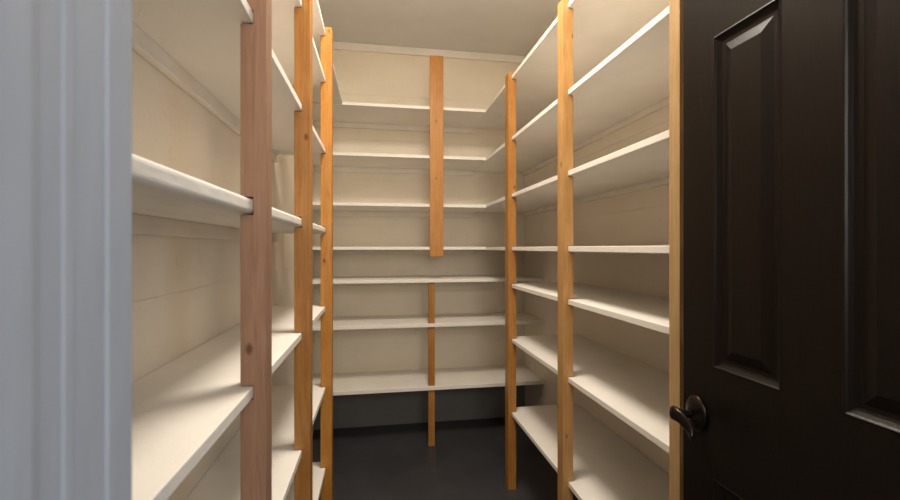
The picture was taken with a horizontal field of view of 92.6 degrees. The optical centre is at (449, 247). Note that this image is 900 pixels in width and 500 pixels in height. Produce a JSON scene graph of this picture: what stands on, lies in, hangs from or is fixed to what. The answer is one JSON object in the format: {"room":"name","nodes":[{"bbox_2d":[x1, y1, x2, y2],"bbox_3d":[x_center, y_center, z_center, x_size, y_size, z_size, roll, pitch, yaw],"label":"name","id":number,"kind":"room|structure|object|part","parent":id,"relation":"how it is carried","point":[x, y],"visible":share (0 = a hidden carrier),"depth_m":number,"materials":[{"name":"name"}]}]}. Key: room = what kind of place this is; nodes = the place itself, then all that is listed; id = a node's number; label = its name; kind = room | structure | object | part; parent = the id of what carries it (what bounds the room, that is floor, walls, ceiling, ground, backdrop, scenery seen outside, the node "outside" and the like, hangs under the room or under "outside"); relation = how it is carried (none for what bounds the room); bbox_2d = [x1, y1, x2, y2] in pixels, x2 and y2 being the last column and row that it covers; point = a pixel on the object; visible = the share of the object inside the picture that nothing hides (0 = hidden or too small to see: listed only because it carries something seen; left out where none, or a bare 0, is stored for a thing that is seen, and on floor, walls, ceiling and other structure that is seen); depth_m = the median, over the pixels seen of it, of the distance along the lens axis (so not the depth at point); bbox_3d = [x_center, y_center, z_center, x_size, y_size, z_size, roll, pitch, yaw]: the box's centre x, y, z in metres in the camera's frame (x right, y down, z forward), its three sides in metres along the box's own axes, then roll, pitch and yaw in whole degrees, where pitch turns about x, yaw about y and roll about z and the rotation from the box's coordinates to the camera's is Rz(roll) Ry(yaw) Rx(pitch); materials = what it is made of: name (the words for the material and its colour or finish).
{"room":"pantry","nodes":[
{"label":"pantry","id":0,"kind":"room"},
{"bbox_2d":[132,49,313,499],"bbox_3d":[-0.768,-0.092,1.560,0.100,2.785,3.070,0,0,-10],"label":"wall","id":1,"kind":"structure","parent":0,"point":[186,290],"depth_m":1.03,"materials":[{"name":"beige paint"}]},
{"bbox_2d":[132,305,325,499],"bbox_3d":[-0.513,0.278,1.031,0.228,0.056,1.716,0,0,-10],"label":"shelf","id":2,"kind":"object","parent":1,"relation":"attached to","point":[180,409],"visible":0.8,"depth_m":0.69,"materials":[{"name":"white paint"}]},
{"bbox_2d":[132,0,325,162],"bbox_3d":[-0.513,-0.397,1.031,0.228,0.056,1.716,0,0,-10],"label":"shelf","id":3,"kind":"object","parent":1,"relation":"attached to","point":[195,44],"visible":0.8,"depth_m":0.89,"materials":[{"name":"white paint"}]},
{"bbox_2d":[186,383,325,499],"bbox_3d":[-0.513,0.623,1.031,0.228,0.056,1.716,0,0,-10],"label":"shelf","id":4,"kind":"object","parent":1,"relation":"attached to","point":[221,481],"visible":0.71,"depth_m":1.20,"materials":[{"name":"white paint"}]},
{"bbox_2d":[272,0,325,85],"bbox_3d":[-0.513,-0.702,1.031,0.228,0.056,1.716,0,0,-10],"label":"shelf","id":5,"kind":"object","parent":1,"relation":"attached to","point":[282,10],"visible":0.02,"depth_m":1.47,"materials":[{"name":"white paint"}]},
{"bbox_2d":[286,462,325,499],"bbox_3d":[-0.513,0.968,1.031,0.228,0.056,1.716,0,0,-10],"label":"shelf","id":6,"kind":"object","parent":1,"relation":"attached to","point":[318,472],"visible":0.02,"depth_m":1.72,"materials":[{"name":"white paint"}]},
{"bbox_2d":[293,0,341,103],"bbox_3d":[-0.582,-0.902,1.440,0.228,0.056,2.544,0,0,-10],"label":"shelf","id":7,"kind":"object","parent":1,"relation":"attached to","point":[318,25],"visible":0.24,"depth_m":1.92,"materials":[{"name":"white paint"}]},
{"bbox_2d":[314,50,523,373],"bbox_3d":[-0.206,-0.092,3.261,1.770,2.785,0.100,0,0,-10],"label":"wall","id":8,"kind":"structure","parent":0,"point":[362,77],"depth_m":3.20,"materials":[{"name":"beige paint"}]},
{"bbox_2d":[313,102,485,133],"bbox_3d":[-0.366,-0.897,2.975,1.160,0.056,0.410,0,0,-10],"label":"shelf","id":9,"kind":"object","parent":8,"relation":"attached to","point":[356,115],"visible":0.85,"depth_m":2.98,"materials":[{"name":"white paint"}]},
{"bbox_2d":[313,152,485,175],"bbox_3d":[-0.366,-0.577,2.975,1.160,0.056,0.410,0,0,-10],"label":"shelf","id":10,"kind":"object","parent":8,"relation":"attached to","point":[342,161],"visible":0.89,"depth_m":2.98,"materials":[{"name":"white paint"}]},
{"bbox_2d":[313,202,485,216],"bbox_3d":[-0.366,-0.260,2.975,1.160,0.056,0.410,0,0,-10],"label":"shelf","id":11,"kind":"object","parent":8,"relation":"attached to","point":[339,208],"visible":0.88,"depth_m":2.99,"materials":[{"name":"white paint"}]},
{"bbox_2d":[430,55,442,255],"bbox_3d":[-0.088,-0.598,2.803,0.088,1.305,0.020,0,0,-10],"label":"post","id":12,"kind":"object","parent":11,"relation":"attached to","point":[436,62],"visible":1,"depth_m":2.79,"materials":[{"name":"orange wood"}]},
{"bbox_2d":[313,247,485,254],"bbox_3d":[-0.366,0.020,2.975,1.160,0.056,0.410,0,0,-10],"label":"shelf","id":13,"kind":"object","parent":8,"relation":"attached to","point":[317,250],"visible":0.88,"depth_m":3.10,"materials":[{"name":"white paint"}]},
{"bbox_2d":[314,385,524,429],"bbox_3d":[-0.197,1.137,3.205,1.570,0.325,0.012,0,0,-10],"label":"baseboard","id":14,"kind":"structure","parent":8,"relation":"attached to","point":[393,408],"depth_m":3.19,"materials":[{"name":"grey paint"}]},
{"bbox_2d":[313,312,543,330],"bbox_3d":[-0.164,0.524,3.009,1.570,0.058,0.410,0,0,-10],"label":"shelf","id":15,"kind":"object","parent":8,"relation":"attached to","point":[497,318],"visible":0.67,"depth_m":2.94,"materials":[{"name":"white paint"}]},
{"bbox_2d":[428,283,434,322],"bbox_3d":[-0.123,0.360,2.840,0.042,0.269,0.038,0,0,-10],"label":"support block","id":16,"kind":"object","parent":15,"relation":"on","point":[431,286],"visible":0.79,"depth_m":2.82,"materials":[{"name":"orange wood"}]},
{"bbox_2d":[313,274,543,284],"bbox_3d":[-0.164,0.234,3.009,1.570,0.057,0.410,0,0,-10],"label":"shelf","id":17,"kind":"object","parent":8,"relation":"attached to","point":[519,277],"visible":0.85,"depth_m":2.89,"materials":[{"name":"white paint"}]},
{"bbox_2d":[313,365,543,395],"bbox_3d":[-0.164,0.935,3.009,1.570,0.061,0.410,0,0,-10],"label":"shelf","id":18,"kind":"object","parent":8,"relation":"attached to","point":[354,383],"visible":0.83,"depth_m":2.96,"materials":[{"name":"white paint"}]},
{"bbox_2d":[428,327,434,385],"bbox_3d":[-0.123,0.711,2.840,0.042,0.388,0.038,0,0,-10],"label":"support block","id":19,"kind":"object","parent":18,"relation":"on","point":[431,330],"visible":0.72,"depth_m":2.82,"materials":[{"name":"orange wood"}]},
{"bbox_2d":[333,41,524,63],"bbox_3d":[-0.196,-1.457,3.201,1.570,0.054,0.020,0,0,-10],"label":"trim","id":20,"kind":"structure","parent":8,"relation":"attached to","point":[346,46],"depth_m":3.19,"materials":[{"name":"white paint"}]},
{"bbox_2d":[318,0,560,55],"bbox_3d":[0.047,-1.535,1.747,1.770,0.100,3.170,0,0,-10],"label":"ceiling","id":21,"kind":"structure","parent":0,"point":[507,27],"depth_m":2.83,"materials":[{"name":"paint"}]},
{"bbox_2d":[313,417,577,499],"bbox_3d":[0.057,1.350,0.871,3.600,0.100,4.900,0,0,-10],"label":"floor","id":22,"kind":"structure","parent":0,"point":[466,461],"depth_m":2.59,"materials":[{"name":"grey paint"}]},
{"bbox_2d":[240,0,271,499],"bbox_3d":[-0.357,-0.010,0.793,0.044,2.620,0.042,0,0,-10],"label":"post","id":23,"kind":"object","parent":22,"relation":"on","point":[255,38],"visible":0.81,"depth_m":0.77,"materials":[{"name":"brown wood"}]},
{"bbox_2d":[294,0,312,499],"bbox_3d":[-0.440,-0.010,1.291,0.045,2.620,0.052,0,0,-10],"label":"post","id":24,"kind":"object","parent":22,"relation":"on","point":[303,17],"visible":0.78,"depth_m":1.27,"materials":[{"name":"orange wood"}]},
{"bbox_2d":[132,154,325,241],"bbox_3d":[-0.513,-0.058,1.031,0.228,0.063,1.716,0,0,-10],"label":"shelf","id":25,"kind":"object","parent":24,"relation":"attached to","point":[166,201],"visible":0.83,"depth_m":0.71,"materials":[{"name":"paint"}]},
{"bbox_2d":[321,27,332,499],"bbox_3d":[-0.534,0.177,1.865,0.046,2.245,0.055,0,0,-10],"label":"post","id":26,"kind":"object","parent":22,"relation":"on","point":[326,41],"visible":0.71,"depth_m":1.84,"materials":[{"name":"orange wood"}]},
{"bbox_2d":[428,390,434,445],"bbox_3d":[-0.123,1.115,2.840,0.042,0.370,0.038,0,0,-10],"label":"support block","id":27,"kind":"object","parent":22,"relation":"on","point":[431,393],"visible":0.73,"depth_m":2.82,"materials":[{"name":"orange wood"}]},
{"bbox_2d":[505,72,515,489],"bbox_3d":[0.330,0.177,2.342,0.044,2.245,0.060,0,0,-10],"label":"post","id":28,"kind":"object","parent":22,"relation":"on","point":[510,84],"visible":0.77,"depth_m":2.31,"materials":[{"name":"orange wood"}]},
{"bbox_2d":[558,0,572,499],"bbox_3d":[0.443,0.177,1.651,0.042,2.245,0.050,0,0,-10],"label":"post","id":29,"kind":"object","parent":22,"relation":"on","point":[565,14],"visible":0.88,"depth_m":1.63,"materials":[{"name":"orange wood"}]},
{"bbox_2d":[473,6,668,175],"bbox_3d":[0.618,-0.578,1.849,0.410,0.044,2.956,0,0,-10],"label":"shelf","id":30,"kind":"object","parent":29,"relation":"attached to","point":[631,84],"visible":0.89,"depth_m":1.70,"materials":[{"name":"white paint"}]},
{"bbox_2d":[474,0,668,130],"bbox_3d":[0.618,-0.908,1.849,0.410,0.044,2.956,0,0,-10],"label":"shelf","id":31,"kind":"object","parent":29,"relation":"attached to","point":[600,27],"visible":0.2,"depth_m":1.98,"materials":[{"name":"white paint"}]},
{"bbox_2d":[476,130,668,215],"bbox_3d":[0.618,-0.271,1.849,0.410,0.044,2.956,0,0,-10],"label":"shelf","id":32,"kind":"object","parent":29,"relation":"attached to","point":[644,164],"visible":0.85,"depth_m":1.69,"materials":[{"name":"white paint"}]},
{"bbox_2d":[486,246,668,257],"bbox_3d":[0.618,0.016,1.849,0.410,0.044,2.956,0,0,-10],"label":"shelf","id":33,"kind":"object","parent":29,"relation":"attached to","point":[630,251],"visible":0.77,"depth_m":1.65,"materials":[{"name":"white paint"}]},
{"bbox_2d":[512,403,668,499],"bbox_3d":[0.693,0.907,1.406,0.410,0.044,2.056,0,0,-10],"label":"shelf","id":34,"kind":"object","parent":29,"relation":"attached to","point":[606,466],"visible":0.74,"depth_m":1.80,"materials":[{"name":"white paint"}]},
{"bbox_2d":[512,334,668,452],"bbox_3d":[0.693,0.512,1.406,0.410,0.044,2.056,0,0,-10],"label":"shelf","id":35,"kind":"object","parent":29,"relation":"attached to","point":[636,392],"visible":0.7,"depth_m":1.59,"materials":[{"name":"white paint"}]},
{"bbox_2d":[512,282,668,334],"bbox_3d":[0.693,0.217,1.406,0.410,0.044,2.056,0,0,-10],"label":"shelf","id":36,"kind":"object","parent":29,"relation":"attached to","point":[640,309],"visible":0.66,"depth_m":1.57,"materials":[{"name":"white paint"}]},
{"bbox_2d":[669,0,682,499],"bbox_3d":[0.549,-0.010,1.016,0.042,2.620,0.037,0,0,-10],"label":"post","id":37,"kind":"object","parent":22,"relation":"on","point":[675,6],"visible":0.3,"depth_m":1.01,"materials":[{"name":"orange wood"}]},
{"bbox_2d":[524,14,668,474],"bbox_3d":[0.879,-0.092,1.835,0.100,2.785,3.070,0,0,-10],"label":"wall","id":38,"kind":"structure","parent":0,"point":[637,218],"depth_m":2.09,"materials":[{"name":"beige paint"}]},
{"bbox_3d":[0.167,-0.093,0.215,3.600,2.785,0.110,0,0,-10],"label":"wall","id":39,"kind":"structure","parent":0,"visible":0},
{"bbox_2d":[0,0,131,499],"bbox_3d":[-0.160,0.275,0.160,0.020,2.050,0.116,0,0,-10],"label":"trim","id":40,"kind":"structure","parent":39,"relation":"attached to","point":[66,65],"depth_m":0.17,"materials":[{"name":"paint"}]},
{"bbox_2d":[669,0,899,499],"bbox_3d":[0.548,0.277,0.647,0.108,2.023,0.598,0,0,-11],"label":"door","id":41,"kind":"structure","parent":39,"relation":"in","point":[791,108],"depth_m":0.70,"materials":[{"name":"brown paint"}]},
{"bbox_3d":[0.469,0.347,0.873,0.044,0.049,0.088,0,0,28],"label":"handle","id":42,"kind":"part","parent":41,"relation":"part of","materials":[{"name":"brown metal"}]}
]}

